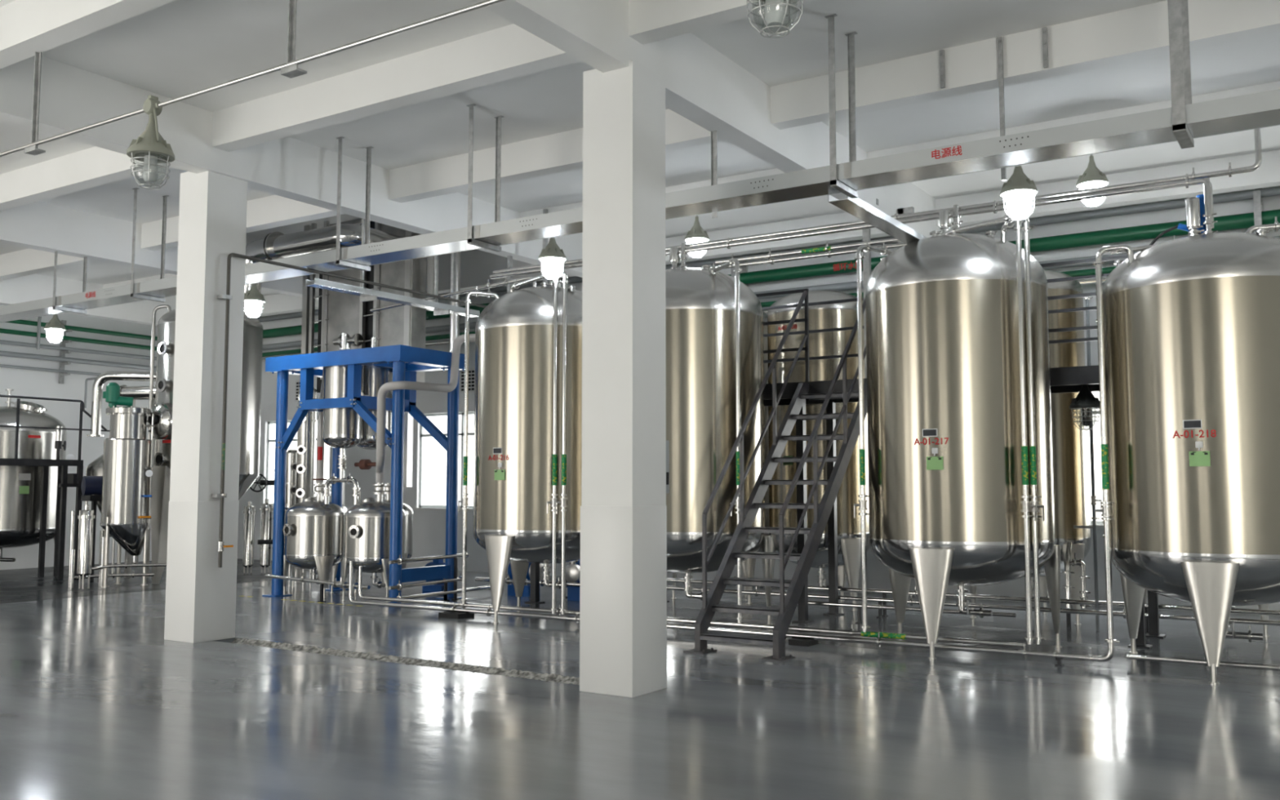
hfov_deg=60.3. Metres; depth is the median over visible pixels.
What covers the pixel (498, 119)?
hanger
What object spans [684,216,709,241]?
hood
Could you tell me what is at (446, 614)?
block
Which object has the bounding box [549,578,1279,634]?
pipe
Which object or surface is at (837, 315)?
storage tank
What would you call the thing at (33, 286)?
cross beam
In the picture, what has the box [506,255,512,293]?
bracket
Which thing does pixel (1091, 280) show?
pipe
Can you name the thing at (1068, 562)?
pipe
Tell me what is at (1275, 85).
ceiling beam
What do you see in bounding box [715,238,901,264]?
pipe
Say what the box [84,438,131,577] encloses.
vessel
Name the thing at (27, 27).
ceiling beam
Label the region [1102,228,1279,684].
storage tank
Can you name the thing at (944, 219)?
valve
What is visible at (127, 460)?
vessel
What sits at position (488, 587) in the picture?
pipe
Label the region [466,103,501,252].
hanger
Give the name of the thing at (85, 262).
hanger
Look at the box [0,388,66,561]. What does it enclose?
tank
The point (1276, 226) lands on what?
pipe
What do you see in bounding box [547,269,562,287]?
valve
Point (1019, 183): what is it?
hood
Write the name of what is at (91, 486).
motor
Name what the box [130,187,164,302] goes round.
hanger
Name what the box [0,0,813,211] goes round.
ceiling beam
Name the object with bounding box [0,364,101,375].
pipe
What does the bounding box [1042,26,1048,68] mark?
bracket
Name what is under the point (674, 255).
valve
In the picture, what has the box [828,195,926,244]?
tray
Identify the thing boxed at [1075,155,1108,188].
hood
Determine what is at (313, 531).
tank
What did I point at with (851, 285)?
pipe
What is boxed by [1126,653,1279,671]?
pipe
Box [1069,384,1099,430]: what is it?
lamp
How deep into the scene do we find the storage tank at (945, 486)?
10.51 m
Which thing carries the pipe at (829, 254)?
attached to the storage tank at (700, 304)
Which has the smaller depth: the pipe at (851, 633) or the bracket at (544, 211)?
the pipe at (851, 633)
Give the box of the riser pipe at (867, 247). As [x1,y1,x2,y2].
[853,239,892,631]
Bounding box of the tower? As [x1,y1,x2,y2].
[297,217,426,582]
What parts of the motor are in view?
motor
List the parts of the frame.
plate, post, cap plate, hanger post, post, plate, hanger post, post, cap plate, hanger post, plate, post, cap plate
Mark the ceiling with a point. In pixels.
(176, 48)
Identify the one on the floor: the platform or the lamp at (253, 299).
the platform
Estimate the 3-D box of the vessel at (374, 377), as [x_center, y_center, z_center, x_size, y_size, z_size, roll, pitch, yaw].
[-4.039,-0.099,16.673,0.574,1.700,0.858,2,-5,-26]
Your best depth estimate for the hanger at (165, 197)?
15.07 m
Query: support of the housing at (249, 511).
on the floor
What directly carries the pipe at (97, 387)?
attached to the vessel at (251, 377)
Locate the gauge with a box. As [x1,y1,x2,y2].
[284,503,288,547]
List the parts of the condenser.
leg, leg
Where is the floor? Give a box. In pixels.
[0,558,1279,799]
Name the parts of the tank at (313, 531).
leg, leg, leg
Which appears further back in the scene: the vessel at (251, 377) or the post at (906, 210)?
the vessel at (251, 377)
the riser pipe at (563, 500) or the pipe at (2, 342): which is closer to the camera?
the riser pipe at (563, 500)
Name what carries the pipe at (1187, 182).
attached to the valve at (1197, 215)
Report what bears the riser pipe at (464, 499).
attached to the storage tank at (513, 456)
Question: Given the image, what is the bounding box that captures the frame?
[262,344,464,604]
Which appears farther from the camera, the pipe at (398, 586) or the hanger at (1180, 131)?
the pipe at (398, 586)
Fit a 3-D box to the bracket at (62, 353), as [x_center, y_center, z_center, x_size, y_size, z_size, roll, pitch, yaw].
[-11.694,-0.986,22.453,0.300,1.300,0.080,-3,-5,33]
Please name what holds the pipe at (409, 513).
on the floor
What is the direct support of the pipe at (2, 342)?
attached to the bracket at (62, 353)
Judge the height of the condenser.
3.429 m
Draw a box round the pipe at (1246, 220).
[262,208,1279,337]
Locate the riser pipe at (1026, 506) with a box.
[944,209,1037,644]
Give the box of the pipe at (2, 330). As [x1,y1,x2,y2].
[0,328,156,351]
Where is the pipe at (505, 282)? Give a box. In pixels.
[369,276,536,311]
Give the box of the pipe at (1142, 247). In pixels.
[1110,235,1175,254]
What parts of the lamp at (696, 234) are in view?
glass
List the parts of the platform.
guard post, guard rail, post, guard rail, post, post, post, guard post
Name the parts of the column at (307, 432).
port glass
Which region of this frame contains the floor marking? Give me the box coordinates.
[241,595,361,606]
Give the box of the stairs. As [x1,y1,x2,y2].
[683,290,866,662]
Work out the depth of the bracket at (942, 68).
10.00 m
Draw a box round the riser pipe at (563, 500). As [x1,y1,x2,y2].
[552,266,568,613]
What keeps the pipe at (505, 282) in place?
attached to the storage tank at (513, 456)
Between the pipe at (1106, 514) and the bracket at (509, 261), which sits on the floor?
the pipe at (1106, 514)
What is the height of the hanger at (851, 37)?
1.460 m
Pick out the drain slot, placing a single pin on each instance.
(393, 659)
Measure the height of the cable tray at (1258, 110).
0.136 m
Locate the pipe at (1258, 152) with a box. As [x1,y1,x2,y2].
[493,128,1262,274]
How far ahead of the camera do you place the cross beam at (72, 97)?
11.92 m
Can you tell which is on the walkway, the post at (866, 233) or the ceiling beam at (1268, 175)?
the post at (866, 233)
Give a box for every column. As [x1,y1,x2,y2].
[164,170,247,643]
[284,449,297,576]
[294,387,317,583]
[579,59,666,697]
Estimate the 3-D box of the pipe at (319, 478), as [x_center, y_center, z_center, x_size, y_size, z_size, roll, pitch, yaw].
[-4.763,0.272,16.529,0.260,1.940,0.210,-3,-5,33]
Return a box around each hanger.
[52,251,87,314]
[82,256,87,312]
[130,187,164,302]
[160,195,168,297]
[335,136,370,271]
[364,146,373,270]
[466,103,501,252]
[494,115,503,246]
[711,130,717,217]
[824,13,857,198]
[844,31,857,193]
[1167,0,1194,148]
[1181,0,1191,105]
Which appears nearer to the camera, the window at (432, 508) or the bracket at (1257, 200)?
the bracket at (1257, 200)
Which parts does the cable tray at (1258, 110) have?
joint plate, joint plate, joint plate, joint plate, joint plate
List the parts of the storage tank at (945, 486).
plate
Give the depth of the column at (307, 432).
18.48 m
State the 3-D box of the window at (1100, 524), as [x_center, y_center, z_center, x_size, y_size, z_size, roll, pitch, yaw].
[6.128,0.758,15.131,3.880,1.990,0.180,-3,-5,33]
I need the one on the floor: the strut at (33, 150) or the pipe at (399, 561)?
the pipe at (399, 561)
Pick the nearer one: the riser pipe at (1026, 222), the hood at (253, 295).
the riser pipe at (1026, 222)
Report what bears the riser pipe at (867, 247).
attached to the storage tank at (945, 486)
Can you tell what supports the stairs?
on the floor
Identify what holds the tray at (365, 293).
on the tray at (365, 294)
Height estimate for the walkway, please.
3.988 m
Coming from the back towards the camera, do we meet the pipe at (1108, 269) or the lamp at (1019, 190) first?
the pipe at (1108, 269)
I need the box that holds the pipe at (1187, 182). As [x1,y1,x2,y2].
[489,173,1213,279]
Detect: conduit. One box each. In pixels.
[0,0,505,156]
[36,316,41,349]
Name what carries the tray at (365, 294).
hanging from the ceiling
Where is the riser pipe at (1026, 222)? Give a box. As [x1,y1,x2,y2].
[1000,215,1045,644]
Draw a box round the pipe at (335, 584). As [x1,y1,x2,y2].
[265,573,370,602]
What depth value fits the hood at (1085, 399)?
11.71 m
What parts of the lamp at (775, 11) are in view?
bulb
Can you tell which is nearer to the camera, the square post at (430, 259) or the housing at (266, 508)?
the square post at (430, 259)
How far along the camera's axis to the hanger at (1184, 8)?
8.22 m
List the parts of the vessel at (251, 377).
port glass, port glass, port glass, port glass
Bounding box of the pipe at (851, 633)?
[358,566,1026,648]
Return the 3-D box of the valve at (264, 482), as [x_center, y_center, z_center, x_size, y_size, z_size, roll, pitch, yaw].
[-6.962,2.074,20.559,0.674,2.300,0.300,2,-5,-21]
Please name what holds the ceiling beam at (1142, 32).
attached to the ceiling
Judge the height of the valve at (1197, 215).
0.680 m
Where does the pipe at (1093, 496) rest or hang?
on the floor
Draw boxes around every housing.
[76,504,95,589]
[242,501,256,573]
[259,498,273,573]
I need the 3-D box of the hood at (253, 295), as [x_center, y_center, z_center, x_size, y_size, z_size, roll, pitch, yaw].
[-5.536,-1.563,15.802,0.324,0.316,0.324,-3,-5,33]
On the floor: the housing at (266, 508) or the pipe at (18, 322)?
the housing at (266, 508)
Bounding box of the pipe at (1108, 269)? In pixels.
[262,266,1116,356]
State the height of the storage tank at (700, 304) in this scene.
4.216 m
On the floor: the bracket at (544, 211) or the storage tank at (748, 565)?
the storage tank at (748, 565)
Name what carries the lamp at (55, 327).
attached to the cable tray at (1258, 110)
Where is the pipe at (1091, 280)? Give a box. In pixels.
[262,277,1106,361]
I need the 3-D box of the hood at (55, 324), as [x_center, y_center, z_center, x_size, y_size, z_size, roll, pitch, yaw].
[-9.865,-1.343,18.601,0.324,0.316,0.324,-3,-5,33]
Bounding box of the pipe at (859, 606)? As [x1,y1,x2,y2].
[808,600,1016,623]
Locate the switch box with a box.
[666,440,669,493]
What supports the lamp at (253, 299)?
attached to the cable tray at (1258, 110)
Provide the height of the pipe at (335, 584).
0.474 m
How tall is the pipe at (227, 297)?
3.349 m
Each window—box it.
[260,420,316,507]
[413,411,474,511]
[1090,410,1103,528]
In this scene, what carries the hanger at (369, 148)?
hanging from the ceiling
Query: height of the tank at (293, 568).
1.660 m
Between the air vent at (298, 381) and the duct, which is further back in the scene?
the air vent at (298, 381)
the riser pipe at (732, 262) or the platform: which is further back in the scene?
the platform
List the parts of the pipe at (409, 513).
leg, leg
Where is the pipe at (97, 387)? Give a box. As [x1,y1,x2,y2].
[86,371,155,436]
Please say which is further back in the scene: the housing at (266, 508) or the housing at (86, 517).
the housing at (266, 508)
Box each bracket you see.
[58,320,71,383]
[450,252,456,298]
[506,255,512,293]
[542,208,548,286]
[730,253,747,286]
[939,48,945,88]
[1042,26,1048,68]
[1253,187,1263,234]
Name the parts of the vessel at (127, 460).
leg, leg, green motor, leg, orange handle, blue handle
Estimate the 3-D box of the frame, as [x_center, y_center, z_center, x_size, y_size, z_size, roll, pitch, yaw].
[-4.101,1.111,16.271,2.850,3.545,1.400,-3,-5,33]
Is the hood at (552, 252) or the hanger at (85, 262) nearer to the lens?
the hood at (552, 252)
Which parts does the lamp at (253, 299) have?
glass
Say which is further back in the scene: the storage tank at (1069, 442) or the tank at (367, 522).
the tank at (367, 522)
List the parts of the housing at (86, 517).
leg, leg, leg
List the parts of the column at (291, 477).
leg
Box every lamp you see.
[44,314,65,343]
[126,95,174,189]
[244,283,265,317]
[538,237,566,279]
[684,215,709,257]
[746,0,803,38]
[997,36,1037,220]
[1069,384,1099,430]
[1075,154,1108,207]
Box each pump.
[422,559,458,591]
[507,563,543,596]
[565,560,580,600]
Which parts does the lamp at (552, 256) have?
glass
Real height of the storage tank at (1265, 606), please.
4.300 m
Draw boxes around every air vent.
[294,379,300,401]
[459,368,475,392]
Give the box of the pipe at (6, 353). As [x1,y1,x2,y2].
[0,351,155,370]
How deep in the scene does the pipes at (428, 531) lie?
18.17 m
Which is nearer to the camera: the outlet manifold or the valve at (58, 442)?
the outlet manifold
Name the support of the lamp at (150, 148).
attached to the conduit at (487, 2)
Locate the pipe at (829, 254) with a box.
[724,243,906,268]
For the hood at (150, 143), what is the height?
0.316 m
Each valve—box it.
[54,426,74,459]
[249,473,274,544]
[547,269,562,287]
[669,242,687,268]
[938,204,963,235]
[1149,177,1217,244]
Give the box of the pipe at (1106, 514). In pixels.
[348,244,1134,666]
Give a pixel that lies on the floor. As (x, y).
(95, 704)
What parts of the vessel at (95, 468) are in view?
leg, leg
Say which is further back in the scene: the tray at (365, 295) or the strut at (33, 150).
the tray at (365, 295)
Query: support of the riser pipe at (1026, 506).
attached to the storage tank at (945, 486)
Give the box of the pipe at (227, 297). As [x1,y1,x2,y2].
[211,253,487,567]
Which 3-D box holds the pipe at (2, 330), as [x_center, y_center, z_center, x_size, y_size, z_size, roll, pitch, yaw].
[-13.329,-1.458,19.908,0.090,0.088,12.600,-3,-5,33]
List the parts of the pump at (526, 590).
motor, plate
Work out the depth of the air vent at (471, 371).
21.25 m
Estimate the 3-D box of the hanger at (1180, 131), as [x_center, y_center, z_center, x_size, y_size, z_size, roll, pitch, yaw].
[3.940,-2.621,8.050,0.100,1.467,0.492,-3,-5,33]
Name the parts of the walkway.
post, guard rail, guard rail, guard rail, post, guard post, post, guard rail, guard rail, guard rail, guard rail, guard rail, guard rail, post, post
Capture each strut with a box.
[24,51,45,155]
[280,0,306,78]
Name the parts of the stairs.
foot plate, rail post, rail post, handrail, handrail, rail post, foot plate, rail post, rail post, handrail, handrail, rail post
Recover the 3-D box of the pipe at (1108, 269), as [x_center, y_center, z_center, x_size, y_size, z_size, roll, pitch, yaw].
[0.238,-1.431,18.730,23.800,0.089,0.090,-3,-5,33]
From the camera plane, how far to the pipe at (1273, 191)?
15.22 m
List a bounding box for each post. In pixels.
[426,255,438,311]
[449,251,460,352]
[862,198,878,377]
[897,206,914,248]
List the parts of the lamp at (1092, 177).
glass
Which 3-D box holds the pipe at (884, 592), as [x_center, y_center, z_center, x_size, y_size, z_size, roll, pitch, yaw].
[4.008,2.445,13.101,10.700,0.387,0.100,-3,-5,33]
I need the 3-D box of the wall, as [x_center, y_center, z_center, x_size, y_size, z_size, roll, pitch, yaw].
[-14.979,0.207,17.741,0.200,5.580,18.600,-3,-5,33]
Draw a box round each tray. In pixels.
[0,88,1279,322]
[305,217,479,317]
[305,277,479,315]
[305,284,479,317]
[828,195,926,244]
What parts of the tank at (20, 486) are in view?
manhole lid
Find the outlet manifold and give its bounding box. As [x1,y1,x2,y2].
[320,448,376,504]
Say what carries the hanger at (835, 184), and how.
hanging from the ceiling
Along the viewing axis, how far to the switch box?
9.00 m
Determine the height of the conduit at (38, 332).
1.090 m
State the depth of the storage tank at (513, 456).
13.21 m
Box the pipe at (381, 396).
[375,333,475,482]
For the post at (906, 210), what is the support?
on the walkway
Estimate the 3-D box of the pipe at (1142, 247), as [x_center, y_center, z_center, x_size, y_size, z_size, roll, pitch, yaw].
[4.669,-1.354,10.046,0.740,0.280,0.087,-1,-5,8]
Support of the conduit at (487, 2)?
attached to the strut at (33, 150)
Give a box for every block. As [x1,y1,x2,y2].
[438,611,474,618]
[788,638,817,646]
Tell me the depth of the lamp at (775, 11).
5.31 m
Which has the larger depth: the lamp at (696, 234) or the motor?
the motor
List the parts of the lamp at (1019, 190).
ceiling bracket, glass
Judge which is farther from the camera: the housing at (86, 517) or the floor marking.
the housing at (86, 517)
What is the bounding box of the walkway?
[524,253,1165,648]
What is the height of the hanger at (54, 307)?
1.467 m
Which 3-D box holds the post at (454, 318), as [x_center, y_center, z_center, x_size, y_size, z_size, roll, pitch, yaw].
[-2.894,-0.650,17.179,0.150,7.200,0.148,-3,-5,33]
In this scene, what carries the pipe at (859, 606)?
on the floor
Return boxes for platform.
[0,394,109,578]
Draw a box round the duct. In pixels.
[244,223,403,313]
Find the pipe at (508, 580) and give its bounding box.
[475,574,579,587]
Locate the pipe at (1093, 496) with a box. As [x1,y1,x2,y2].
[1073,296,1102,631]
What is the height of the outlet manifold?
0.850 m
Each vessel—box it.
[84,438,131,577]
[100,382,154,587]
[146,304,262,583]
[318,333,368,448]
[356,337,392,449]
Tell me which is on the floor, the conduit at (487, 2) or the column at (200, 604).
the column at (200, 604)
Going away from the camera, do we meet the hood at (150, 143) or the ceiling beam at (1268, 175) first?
the hood at (150, 143)
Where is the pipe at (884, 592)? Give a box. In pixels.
[666,577,1279,633]
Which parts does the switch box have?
handle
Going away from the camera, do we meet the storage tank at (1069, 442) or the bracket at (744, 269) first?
the storage tank at (1069, 442)
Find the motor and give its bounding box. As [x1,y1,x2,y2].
[80,475,102,581]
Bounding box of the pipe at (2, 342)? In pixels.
[0,339,156,360]
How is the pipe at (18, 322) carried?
attached to the bracket at (62, 353)
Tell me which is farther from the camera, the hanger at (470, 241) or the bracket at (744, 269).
the bracket at (744, 269)
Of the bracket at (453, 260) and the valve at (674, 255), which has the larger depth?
the bracket at (453, 260)
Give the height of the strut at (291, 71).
0.870 m
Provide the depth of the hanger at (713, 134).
10.38 m
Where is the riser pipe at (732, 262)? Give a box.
[708,253,744,622]
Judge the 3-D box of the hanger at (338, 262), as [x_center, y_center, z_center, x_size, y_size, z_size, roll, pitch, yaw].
[-3.300,-2.252,12.732,0.100,1.467,0.492,-3,-5,33]
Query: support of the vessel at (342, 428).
hanging from the frame
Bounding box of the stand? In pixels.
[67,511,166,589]
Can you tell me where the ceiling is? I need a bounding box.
[0,0,1279,296]
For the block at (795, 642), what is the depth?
11.16 m
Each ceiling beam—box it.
[0,0,175,68]
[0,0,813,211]
[0,0,1279,280]
[102,80,1279,288]
[258,149,1279,316]
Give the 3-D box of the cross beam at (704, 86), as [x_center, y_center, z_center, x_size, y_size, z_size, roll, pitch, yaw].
[-0.435,-3.003,8.531,0.250,0.630,18.600,-3,-5,33]
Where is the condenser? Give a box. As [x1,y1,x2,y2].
[120,384,155,577]
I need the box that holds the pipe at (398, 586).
[388,573,462,599]
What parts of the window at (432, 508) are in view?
sill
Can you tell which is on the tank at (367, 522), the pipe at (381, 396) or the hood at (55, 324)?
the pipe at (381, 396)
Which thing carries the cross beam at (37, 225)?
attached to the ceiling
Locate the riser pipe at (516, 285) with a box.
[510,274,559,613]
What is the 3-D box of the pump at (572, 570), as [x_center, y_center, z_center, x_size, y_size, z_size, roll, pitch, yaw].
[-0.845,2.503,15.639,0.360,0.670,0.490,-3,-5,33]
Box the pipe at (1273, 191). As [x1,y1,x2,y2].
[256,186,1279,322]
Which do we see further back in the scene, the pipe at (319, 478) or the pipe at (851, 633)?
the pipe at (319, 478)
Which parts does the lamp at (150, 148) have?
bulb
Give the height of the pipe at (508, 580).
0.454 m
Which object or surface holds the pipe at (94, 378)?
attached to the vessel at (251, 377)
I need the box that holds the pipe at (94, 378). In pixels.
[84,370,155,408]
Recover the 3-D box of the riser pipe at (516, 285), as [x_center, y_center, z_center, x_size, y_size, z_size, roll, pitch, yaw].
[-1.303,0.471,13.377,0.109,4.087,1.259,3,-5,-33]
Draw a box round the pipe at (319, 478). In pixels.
[312,368,327,483]
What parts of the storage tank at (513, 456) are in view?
plate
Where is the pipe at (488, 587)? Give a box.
[388,583,490,602]
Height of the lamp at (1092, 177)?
0.599 m
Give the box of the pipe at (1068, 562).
[1062,542,1093,626]
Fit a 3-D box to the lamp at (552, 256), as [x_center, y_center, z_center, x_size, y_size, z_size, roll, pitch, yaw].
[-1.305,-1.716,12.439,0.324,0.557,1.365,-3,-5,33]
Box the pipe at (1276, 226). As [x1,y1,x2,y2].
[1244,216,1279,233]
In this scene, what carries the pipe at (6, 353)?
attached to the bracket at (62, 353)
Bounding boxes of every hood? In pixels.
[44,314,65,330]
[126,116,174,163]
[244,283,265,303]
[538,237,566,262]
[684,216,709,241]
[1000,164,1037,197]
[1069,384,1099,409]
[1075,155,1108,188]
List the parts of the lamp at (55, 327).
glass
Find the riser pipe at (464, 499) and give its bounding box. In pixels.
[457,286,498,604]
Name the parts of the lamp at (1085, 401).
bulb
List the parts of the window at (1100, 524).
sill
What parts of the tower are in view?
corner post, ladder rail, ladder rail, corner post, panel, ladder rail, ladder rail, panel, corner post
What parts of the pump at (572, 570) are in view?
plate, motor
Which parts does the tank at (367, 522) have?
leg, port glass, leg, leg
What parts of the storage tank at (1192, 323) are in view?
plate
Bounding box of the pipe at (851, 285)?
[262,235,1279,350]
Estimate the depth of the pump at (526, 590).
16.17 m
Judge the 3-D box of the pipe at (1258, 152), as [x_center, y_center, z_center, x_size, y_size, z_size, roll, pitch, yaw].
[1.819,-2.143,12.377,9.006,0.579,0.091,-3,-5,33]
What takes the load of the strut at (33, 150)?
attached to the ceiling beam at (27, 27)
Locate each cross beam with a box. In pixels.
[0,55,582,277]
[0,201,426,310]
[0,274,259,325]
[471,0,951,237]
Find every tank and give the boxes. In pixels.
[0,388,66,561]
[282,483,344,598]
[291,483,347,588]
[342,482,405,600]
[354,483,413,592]
[472,281,582,622]
[665,264,771,624]
[671,311,768,604]
[767,289,870,610]
[865,231,1062,659]
[969,269,1091,625]
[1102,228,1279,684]
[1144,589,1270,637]
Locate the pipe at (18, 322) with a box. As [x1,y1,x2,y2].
[4,319,157,340]
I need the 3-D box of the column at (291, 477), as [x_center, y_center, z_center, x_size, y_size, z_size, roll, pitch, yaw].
[-6.076,1.992,19.197,0.287,2.250,0.347,1,-5,-16]
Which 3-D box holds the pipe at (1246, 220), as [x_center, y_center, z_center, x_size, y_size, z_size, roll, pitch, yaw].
[0.237,-1.889,18.765,23.800,0.187,0.194,-3,-5,33]
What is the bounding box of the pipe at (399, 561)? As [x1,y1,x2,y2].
[388,552,468,599]
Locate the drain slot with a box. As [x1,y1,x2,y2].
[222,637,579,684]
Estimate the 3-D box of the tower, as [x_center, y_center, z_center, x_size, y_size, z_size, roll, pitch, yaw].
[-4.688,-0.020,18.171,2.580,6.100,0.750,-3,-5,33]

